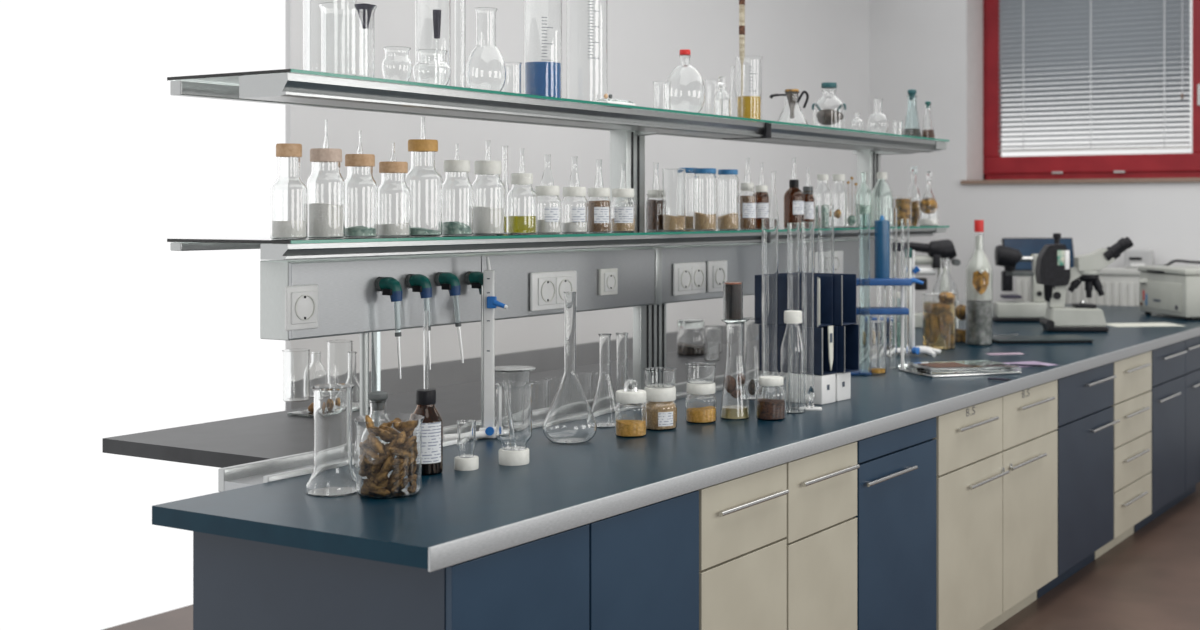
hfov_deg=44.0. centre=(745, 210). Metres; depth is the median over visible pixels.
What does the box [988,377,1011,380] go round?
pen
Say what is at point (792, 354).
bottle
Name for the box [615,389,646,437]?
lidded jar
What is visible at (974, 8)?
trim
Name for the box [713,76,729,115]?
bottle
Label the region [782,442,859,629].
base cabinet
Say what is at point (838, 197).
bottle
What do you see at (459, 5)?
tube
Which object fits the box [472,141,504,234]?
bottle
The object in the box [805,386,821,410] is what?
stand
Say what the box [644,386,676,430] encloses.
lidded jar
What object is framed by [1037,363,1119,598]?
base cabinet
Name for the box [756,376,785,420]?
lidded jar
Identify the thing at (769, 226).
cylinder
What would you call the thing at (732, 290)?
beaker
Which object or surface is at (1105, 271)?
grille
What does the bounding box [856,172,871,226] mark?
flask
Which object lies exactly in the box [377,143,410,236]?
bottle
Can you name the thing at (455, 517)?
countertop
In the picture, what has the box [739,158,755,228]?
bottle
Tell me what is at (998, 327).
countertop
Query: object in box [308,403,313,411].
lump
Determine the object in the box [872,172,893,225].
bottle
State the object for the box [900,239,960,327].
microscope
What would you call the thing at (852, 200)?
jar
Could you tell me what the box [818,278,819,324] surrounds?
card
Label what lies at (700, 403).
lidded jar
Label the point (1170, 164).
window
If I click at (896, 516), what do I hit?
base cabinet
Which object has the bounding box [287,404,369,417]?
glass dish
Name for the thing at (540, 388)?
beaker
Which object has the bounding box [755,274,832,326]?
box
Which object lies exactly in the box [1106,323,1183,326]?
paper sheet
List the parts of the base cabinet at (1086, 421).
door, drawer, handle, handle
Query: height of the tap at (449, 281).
0.250 m
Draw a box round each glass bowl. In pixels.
[382,46,411,80]
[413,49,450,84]
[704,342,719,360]
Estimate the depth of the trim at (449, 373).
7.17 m
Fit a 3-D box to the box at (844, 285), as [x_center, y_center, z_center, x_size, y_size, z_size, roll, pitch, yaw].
[0.242,0.295,4.970,0.252,0.167,0.095,0,0,36]
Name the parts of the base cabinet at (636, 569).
door, door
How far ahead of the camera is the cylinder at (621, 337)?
4.69 m
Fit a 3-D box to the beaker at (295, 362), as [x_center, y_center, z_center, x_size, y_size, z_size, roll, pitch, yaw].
[-1.497,0.546,4.902,0.090,0.168,0.090,0,0,0]
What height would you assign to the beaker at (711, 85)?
0.160 m
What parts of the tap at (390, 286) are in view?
lever, spout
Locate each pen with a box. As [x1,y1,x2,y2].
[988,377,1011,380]
[1010,363,1046,366]
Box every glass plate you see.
[495,366,535,371]
[898,368,1020,377]
[899,365,1020,374]
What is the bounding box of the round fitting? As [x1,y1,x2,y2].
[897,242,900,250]
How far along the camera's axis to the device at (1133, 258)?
9.85 m
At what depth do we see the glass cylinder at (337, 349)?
4.81 m
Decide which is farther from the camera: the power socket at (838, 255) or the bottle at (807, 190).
the power socket at (838, 255)
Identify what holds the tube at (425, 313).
on the bottle at (432, 424)
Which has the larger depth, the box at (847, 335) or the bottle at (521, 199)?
the box at (847, 335)
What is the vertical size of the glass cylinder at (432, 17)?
0.318 m
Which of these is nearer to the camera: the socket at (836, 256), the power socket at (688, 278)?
the power socket at (688, 278)
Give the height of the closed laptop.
0.018 m
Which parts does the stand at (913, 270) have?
foot leg, post, white rail, foot knob, foot leg, foot leg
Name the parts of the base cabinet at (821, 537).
drawer, door, handle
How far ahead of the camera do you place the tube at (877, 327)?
5.70 m
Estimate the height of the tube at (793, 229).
0.592 m
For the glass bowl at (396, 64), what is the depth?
3.75 m
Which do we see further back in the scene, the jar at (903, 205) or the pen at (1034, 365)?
the jar at (903, 205)
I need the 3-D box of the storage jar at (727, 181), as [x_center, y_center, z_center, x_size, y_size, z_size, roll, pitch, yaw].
[-0.064,-0.040,5.211,0.078,0.212,0.078,0,0,-25]
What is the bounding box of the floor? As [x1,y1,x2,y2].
[103,482,1199,629]
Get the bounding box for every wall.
[285,0,869,376]
[870,0,1199,316]
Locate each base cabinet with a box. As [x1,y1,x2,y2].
[193,490,698,629]
[699,463,788,629]
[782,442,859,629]
[855,417,935,629]
[933,380,1057,629]
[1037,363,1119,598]
[1095,351,1151,558]
[1134,336,1199,532]
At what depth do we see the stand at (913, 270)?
6.39 m
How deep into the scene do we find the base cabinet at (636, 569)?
3.09 m
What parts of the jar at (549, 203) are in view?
glass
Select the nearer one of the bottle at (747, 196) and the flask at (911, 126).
the bottle at (747, 196)
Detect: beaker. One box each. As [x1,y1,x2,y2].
[282,349,309,401]
[319,2,376,77]
[353,413,424,498]
[503,62,521,93]
[531,380,548,409]
[545,377,561,406]
[576,373,592,400]
[591,371,598,398]
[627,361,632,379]
[644,367,676,387]
[686,362,715,383]
[704,79,718,113]
[705,325,722,352]
[723,281,742,319]
[736,56,761,119]
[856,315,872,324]
[893,121,902,134]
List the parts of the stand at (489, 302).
rail, foot knob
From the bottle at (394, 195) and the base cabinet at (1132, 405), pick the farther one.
the base cabinet at (1132, 405)
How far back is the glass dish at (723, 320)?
4.45 m
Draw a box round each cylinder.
[303,0,356,71]
[306,383,356,496]
[327,340,352,383]
[415,0,450,85]
[524,0,561,97]
[566,0,607,100]
[616,332,627,390]
[762,219,777,375]
[818,205,833,272]
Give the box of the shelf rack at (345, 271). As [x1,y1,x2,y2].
[167,69,948,415]
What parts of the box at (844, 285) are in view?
edge trim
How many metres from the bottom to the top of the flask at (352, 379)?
0.174 m
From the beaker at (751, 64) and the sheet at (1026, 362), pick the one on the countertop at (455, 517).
the sheet at (1026, 362)
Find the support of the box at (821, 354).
on the holder
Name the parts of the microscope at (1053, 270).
focus knob, knob, shiny panel, clear panel, arm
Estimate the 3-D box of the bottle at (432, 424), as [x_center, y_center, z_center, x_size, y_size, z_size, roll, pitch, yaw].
[-0.769,0.530,3.541,0.079,0.200,0.080,0,0,5]
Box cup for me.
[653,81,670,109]
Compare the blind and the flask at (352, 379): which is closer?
the flask at (352, 379)
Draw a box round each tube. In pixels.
[423,311,428,389]
[454,0,465,87]
[502,146,508,232]
[769,172,778,227]
[787,223,799,310]
[801,222,813,406]
[859,214,869,375]
[870,320,885,373]
[874,215,889,369]
[889,208,896,367]
[901,219,908,362]
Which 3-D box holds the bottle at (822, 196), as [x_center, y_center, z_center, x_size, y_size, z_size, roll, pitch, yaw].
[0.305,-0.040,5.844,0.067,0.211,0.067,0,0,0]
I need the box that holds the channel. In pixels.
[218,344,900,491]
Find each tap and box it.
[375,277,401,378]
[405,274,431,369]
[434,272,463,362]
[465,271,482,294]
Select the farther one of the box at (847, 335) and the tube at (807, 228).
the box at (847, 335)
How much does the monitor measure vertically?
0.455 m
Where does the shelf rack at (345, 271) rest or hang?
on the channel
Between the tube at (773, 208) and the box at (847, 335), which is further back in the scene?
the tube at (773, 208)
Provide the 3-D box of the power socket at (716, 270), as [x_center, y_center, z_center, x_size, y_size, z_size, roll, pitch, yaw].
[-0.099,0.234,5.267,0.020,0.112,0.131,0,0,30]
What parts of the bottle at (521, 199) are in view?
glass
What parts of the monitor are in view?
casing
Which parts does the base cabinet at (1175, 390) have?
door, drawer, handle, handle, door, drawer, handle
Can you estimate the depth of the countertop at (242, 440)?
4.21 m
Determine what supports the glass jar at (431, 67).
on the shelf rack at (345, 271)
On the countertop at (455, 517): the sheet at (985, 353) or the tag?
the sheet at (985, 353)
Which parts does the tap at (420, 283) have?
lever, spout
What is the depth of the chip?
3.28 m
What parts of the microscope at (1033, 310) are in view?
arm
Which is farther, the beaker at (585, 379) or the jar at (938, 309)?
the jar at (938, 309)
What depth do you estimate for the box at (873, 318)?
7.35 m
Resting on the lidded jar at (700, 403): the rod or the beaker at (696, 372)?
the beaker at (696, 372)
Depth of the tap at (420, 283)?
3.90 m
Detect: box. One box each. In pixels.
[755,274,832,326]
[759,324,836,375]
[779,272,855,325]
[831,324,858,372]
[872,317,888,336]
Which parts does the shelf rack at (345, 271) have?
glass shelf, glass shelf, cantilever arm, glass shelf, glass shelf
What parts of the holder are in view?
leg, leg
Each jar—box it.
[495,371,529,425]
[535,155,561,233]
[561,157,587,232]
[587,160,610,231]
[611,164,634,231]
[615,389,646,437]
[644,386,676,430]
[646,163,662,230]
[662,169,685,230]
[677,319,704,355]
[679,168,694,228]
[685,383,715,423]
[693,168,716,229]
[717,169,738,229]
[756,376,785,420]
[846,194,859,226]
[894,197,911,225]
[922,292,955,349]
[956,299,964,342]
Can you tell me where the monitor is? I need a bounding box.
[1002,238,1073,306]
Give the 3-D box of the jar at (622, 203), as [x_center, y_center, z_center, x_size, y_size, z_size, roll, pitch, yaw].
[-0.389,-0.042,4.653,0.079,0.215,0.079,0,0,-5]
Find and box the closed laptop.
[993,335,1093,343]
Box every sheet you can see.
[985,353,1022,354]
[1004,361,1056,366]
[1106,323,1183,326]
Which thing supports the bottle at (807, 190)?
on the shelf rack at (345, 271)
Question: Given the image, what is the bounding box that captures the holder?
[814,372,850,404]
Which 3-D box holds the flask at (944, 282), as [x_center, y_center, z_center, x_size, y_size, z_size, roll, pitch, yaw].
[0.996,0.432,7.372,0.130,0.395,0.130,0,0,0]
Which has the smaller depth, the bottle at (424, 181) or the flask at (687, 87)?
the bottle at (424, 181)
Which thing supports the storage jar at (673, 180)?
on the shelf rack at (345, 271)
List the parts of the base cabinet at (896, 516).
handle, panel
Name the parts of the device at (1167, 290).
panel, lid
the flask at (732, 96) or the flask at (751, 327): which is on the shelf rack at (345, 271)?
the flask at (732, 96)
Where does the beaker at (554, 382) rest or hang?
on the countertop at (242, 440)
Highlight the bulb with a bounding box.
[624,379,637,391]
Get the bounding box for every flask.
[345,351,359,404]
[466,7,505,90]
[543,292,596,443]
[591,333,616,427]
[667,49,704,112]
[720,322,749,419]
[729,66,735,116]
[743,317,761,399]
[769,89,808,124]
[851,113,862,129]
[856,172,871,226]
[867,99,888,132]
[903,89,921,136]
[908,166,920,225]
[919,171,938,225]
[921,101,935,137]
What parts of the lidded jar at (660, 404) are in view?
glass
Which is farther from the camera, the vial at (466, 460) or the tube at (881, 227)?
the tube at (881, 227)
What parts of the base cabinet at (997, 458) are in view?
drawer, door, handle, handle, handle, door, drawer, handle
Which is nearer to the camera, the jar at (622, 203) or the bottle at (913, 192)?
the jar at (622, 203)
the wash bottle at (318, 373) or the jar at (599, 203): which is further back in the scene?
the wash bottle at (318, 373)
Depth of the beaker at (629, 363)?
5.02 m
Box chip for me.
[365,415,372,422]
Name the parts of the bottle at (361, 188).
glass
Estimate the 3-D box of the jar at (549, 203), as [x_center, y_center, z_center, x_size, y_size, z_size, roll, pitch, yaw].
[-0.582,-0.050,4.321,0.082,0.231,0.083,0,0,0]
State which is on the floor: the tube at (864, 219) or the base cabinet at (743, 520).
the base cabinet at (743, 520)
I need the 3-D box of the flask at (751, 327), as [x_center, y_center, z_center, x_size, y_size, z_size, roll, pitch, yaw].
[0.024,0.495,4.952,0.084,0.270,0.084,0,0,0]
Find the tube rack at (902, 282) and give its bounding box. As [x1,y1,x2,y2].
[851,278,911,374]
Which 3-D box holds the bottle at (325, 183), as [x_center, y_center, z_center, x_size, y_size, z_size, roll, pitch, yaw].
[-1.019,-0.078,3.573,0.089,0.287,0.089,0,0,-15]
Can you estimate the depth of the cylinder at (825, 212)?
5.38 m
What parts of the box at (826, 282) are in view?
edge trim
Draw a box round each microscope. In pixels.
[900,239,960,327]
[993,245,1046,321]
[1035,233,1133,331]
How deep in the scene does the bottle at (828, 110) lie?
5.84 m
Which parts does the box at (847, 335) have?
edge trim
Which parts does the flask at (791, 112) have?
handle, handle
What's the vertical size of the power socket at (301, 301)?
0.109 m
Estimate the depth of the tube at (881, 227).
5.76 m
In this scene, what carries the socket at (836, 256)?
attached to the power socket at (838, 255)
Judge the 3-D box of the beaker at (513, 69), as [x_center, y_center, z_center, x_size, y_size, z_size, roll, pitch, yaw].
[-0.664,-0.370,4.181,0.056,0.100,0.056,0,0,0]
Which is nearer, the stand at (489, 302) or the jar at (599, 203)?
the stand at (489, 302)
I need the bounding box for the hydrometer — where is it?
[739,0,744,117]
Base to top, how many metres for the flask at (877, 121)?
0.158 m
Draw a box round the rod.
[993,333,1017,334]
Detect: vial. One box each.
[454,420,478,470]
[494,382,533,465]
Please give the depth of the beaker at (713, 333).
6.50 m
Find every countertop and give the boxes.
[102,341,743,467]
[152,306,1199,571]
[887,304,1133,345]
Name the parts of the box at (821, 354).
edge trim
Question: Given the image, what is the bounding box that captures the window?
[961,0,1199,183]
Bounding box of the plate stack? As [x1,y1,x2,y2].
[900,360,1018,371]
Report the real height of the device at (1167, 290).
0.295 m
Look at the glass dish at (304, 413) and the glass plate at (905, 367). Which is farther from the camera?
the glass plate at (905, 367)
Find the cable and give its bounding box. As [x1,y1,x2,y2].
[1158,259,1199,265]
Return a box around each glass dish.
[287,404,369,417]
[721,319,748,322]
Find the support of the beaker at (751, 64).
on the shelf rack at (345, 271)
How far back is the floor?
6.10 m
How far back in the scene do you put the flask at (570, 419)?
3.99 m
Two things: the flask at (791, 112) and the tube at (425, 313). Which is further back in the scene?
the flask at (791, 112)
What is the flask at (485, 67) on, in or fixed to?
on the shelf rack at (345, 271)
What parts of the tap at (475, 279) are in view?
spout, lever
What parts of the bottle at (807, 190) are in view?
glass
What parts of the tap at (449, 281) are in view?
lever, spout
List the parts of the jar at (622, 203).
glass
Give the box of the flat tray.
[594,99,635,105]
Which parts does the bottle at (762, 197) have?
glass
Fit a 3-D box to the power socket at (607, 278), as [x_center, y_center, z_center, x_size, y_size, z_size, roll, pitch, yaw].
[-0.435,0.226,4.691,0.020,0.084,0.093,0,0,30]
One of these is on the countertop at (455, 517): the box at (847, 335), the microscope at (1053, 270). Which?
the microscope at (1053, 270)
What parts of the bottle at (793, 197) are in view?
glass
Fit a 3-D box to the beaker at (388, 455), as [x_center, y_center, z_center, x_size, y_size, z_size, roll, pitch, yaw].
[-0.795,0.545,3.281,0.155,0.169,0.155,0,0,0]
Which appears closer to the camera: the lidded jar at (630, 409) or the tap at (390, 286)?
the tap at (390, 286)
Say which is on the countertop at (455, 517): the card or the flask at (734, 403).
the flask at (734, 403)
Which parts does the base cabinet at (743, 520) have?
drawer, door, handle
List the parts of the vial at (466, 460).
glass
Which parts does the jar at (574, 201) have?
glass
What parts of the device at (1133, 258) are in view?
panel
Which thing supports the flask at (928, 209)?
on the shelf rack at (345, 271)
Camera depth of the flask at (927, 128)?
6.53 m
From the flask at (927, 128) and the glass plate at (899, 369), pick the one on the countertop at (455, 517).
the glass plate at (899, 369)
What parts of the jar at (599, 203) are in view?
glass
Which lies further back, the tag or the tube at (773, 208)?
the tube at (773, 208)
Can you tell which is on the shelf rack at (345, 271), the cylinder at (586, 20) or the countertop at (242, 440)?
the cylinder at (586, 20)
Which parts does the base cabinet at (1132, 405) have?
drawer, drawer, drawer, drawer, handle, handle, handle, handle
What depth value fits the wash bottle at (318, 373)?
4.98 m
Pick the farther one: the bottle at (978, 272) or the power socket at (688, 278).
the bottle at (978, 272)
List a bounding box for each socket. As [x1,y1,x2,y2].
[285,284,317,330]
[530,270,576,310]
[598,268,617,295]
[673,262,705,295]
[707,260,726,292]
[814,251,842,273]
[834,254,838,272]
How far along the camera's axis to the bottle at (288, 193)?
3.44 m
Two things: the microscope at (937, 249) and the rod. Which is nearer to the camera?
the rod
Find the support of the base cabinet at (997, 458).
on the floor
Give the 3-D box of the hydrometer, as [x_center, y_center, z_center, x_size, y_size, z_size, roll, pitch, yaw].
[-0.014,-0.578,5.275,0.022,0.507,0.022,0,0,0]
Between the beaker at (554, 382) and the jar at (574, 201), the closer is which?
the jar at (574, 201)
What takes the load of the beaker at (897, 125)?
on the shelf rack at (345, 271)
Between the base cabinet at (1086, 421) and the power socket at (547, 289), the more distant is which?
the base cabinet at (1086, 421)
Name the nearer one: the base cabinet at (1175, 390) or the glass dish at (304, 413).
the glass dish at (304, 413)
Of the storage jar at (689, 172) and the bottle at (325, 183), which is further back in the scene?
the storage jar at (689, 172)
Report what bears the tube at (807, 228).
on the countertop at (455, 517)
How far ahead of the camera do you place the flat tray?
4.44 m
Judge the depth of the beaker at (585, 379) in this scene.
4.77 m
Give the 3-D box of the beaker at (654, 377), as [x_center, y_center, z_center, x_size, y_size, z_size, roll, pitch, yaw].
[-0.249,0.483,4.267,0.098,0.052,0.098,0,0,30]
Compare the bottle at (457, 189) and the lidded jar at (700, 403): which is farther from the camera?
the lidded jar at (700, 403)
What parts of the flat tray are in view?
tray lid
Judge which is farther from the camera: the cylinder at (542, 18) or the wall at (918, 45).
the wall at (918, 45)
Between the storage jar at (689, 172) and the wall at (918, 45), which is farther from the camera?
the wall at (918, 45)
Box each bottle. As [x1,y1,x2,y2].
[270,143,307,238]
[307,120,344,237]
[310,351,326,397]
[345,131,377,237]
[354,391,387,474]
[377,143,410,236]
[406,117,441,235]
[413,389,442,475]
[442,144,472,235]
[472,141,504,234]
[506,149,537,233]
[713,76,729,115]
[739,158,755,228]
[755,163,768,228]
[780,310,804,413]
[784,158,803,227]
[803,168,813,221]
[812,82,845,128]
[814,174,830,227]
[831,174,845,226]
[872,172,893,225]
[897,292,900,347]
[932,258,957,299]
[965,220,992,345]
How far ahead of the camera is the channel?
3.63 m
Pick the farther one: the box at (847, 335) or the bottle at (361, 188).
the box at (847, 335)
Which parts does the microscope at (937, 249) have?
focus knob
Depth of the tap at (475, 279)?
4.10 m
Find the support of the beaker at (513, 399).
on the countertop at (455, 517)
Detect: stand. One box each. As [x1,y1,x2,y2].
[443,257,507,439]
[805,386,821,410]
[887,248,940,356]
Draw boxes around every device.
[1124,249,1154,267]
[1138,265,1199,319]
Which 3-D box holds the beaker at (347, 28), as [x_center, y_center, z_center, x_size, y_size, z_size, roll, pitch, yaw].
[-0.982,-0.413,3.635,0.140,0.186,0.140,0,0,0]
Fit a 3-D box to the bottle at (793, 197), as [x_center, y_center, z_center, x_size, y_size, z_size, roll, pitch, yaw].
[0.184,-0.069,5.634,0.078,0.269,0.079,0,0,0]
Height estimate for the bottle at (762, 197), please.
0.243 m
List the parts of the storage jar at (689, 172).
glass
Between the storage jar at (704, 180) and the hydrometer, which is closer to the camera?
the storage jar at (704, 180)
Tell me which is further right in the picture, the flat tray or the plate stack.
the plate stack
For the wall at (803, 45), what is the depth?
8.32 m
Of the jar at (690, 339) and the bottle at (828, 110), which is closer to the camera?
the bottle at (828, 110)
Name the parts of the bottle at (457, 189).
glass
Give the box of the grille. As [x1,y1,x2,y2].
[1099,268,1142,275]
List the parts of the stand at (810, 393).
glass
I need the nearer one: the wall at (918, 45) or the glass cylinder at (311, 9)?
the glass cylinder at (311, 9)
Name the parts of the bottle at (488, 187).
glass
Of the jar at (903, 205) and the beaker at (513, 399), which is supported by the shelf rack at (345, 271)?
the jar at (903, 205)
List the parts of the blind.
rail, pull cord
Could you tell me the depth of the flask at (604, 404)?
4.31 m
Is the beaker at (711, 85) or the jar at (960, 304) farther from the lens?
the jar at (960, 304)
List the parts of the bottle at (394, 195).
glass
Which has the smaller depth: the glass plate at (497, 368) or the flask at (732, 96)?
the glass plate at (497, 368)
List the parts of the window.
sill, pane, handle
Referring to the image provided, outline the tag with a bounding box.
[828,326,832,370]
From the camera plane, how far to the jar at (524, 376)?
4.29 m
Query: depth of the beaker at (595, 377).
4.84 m
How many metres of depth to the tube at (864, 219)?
5.62 m
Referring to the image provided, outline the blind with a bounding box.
[999,0,1190,151]
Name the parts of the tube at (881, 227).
stem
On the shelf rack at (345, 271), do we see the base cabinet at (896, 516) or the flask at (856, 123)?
the flask at (856, 123)
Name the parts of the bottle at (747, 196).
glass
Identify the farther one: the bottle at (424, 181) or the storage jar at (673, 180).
the storage jar at (673, 180)
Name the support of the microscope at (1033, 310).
on the countertop at (998, 327)
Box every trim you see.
[285,325,743,410]
[966,0,982,179]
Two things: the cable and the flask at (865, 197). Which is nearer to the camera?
the flask at (865, 197)
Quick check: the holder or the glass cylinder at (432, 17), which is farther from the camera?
the holder
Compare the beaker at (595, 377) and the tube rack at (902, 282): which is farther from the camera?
the tube rack at (902, 282)

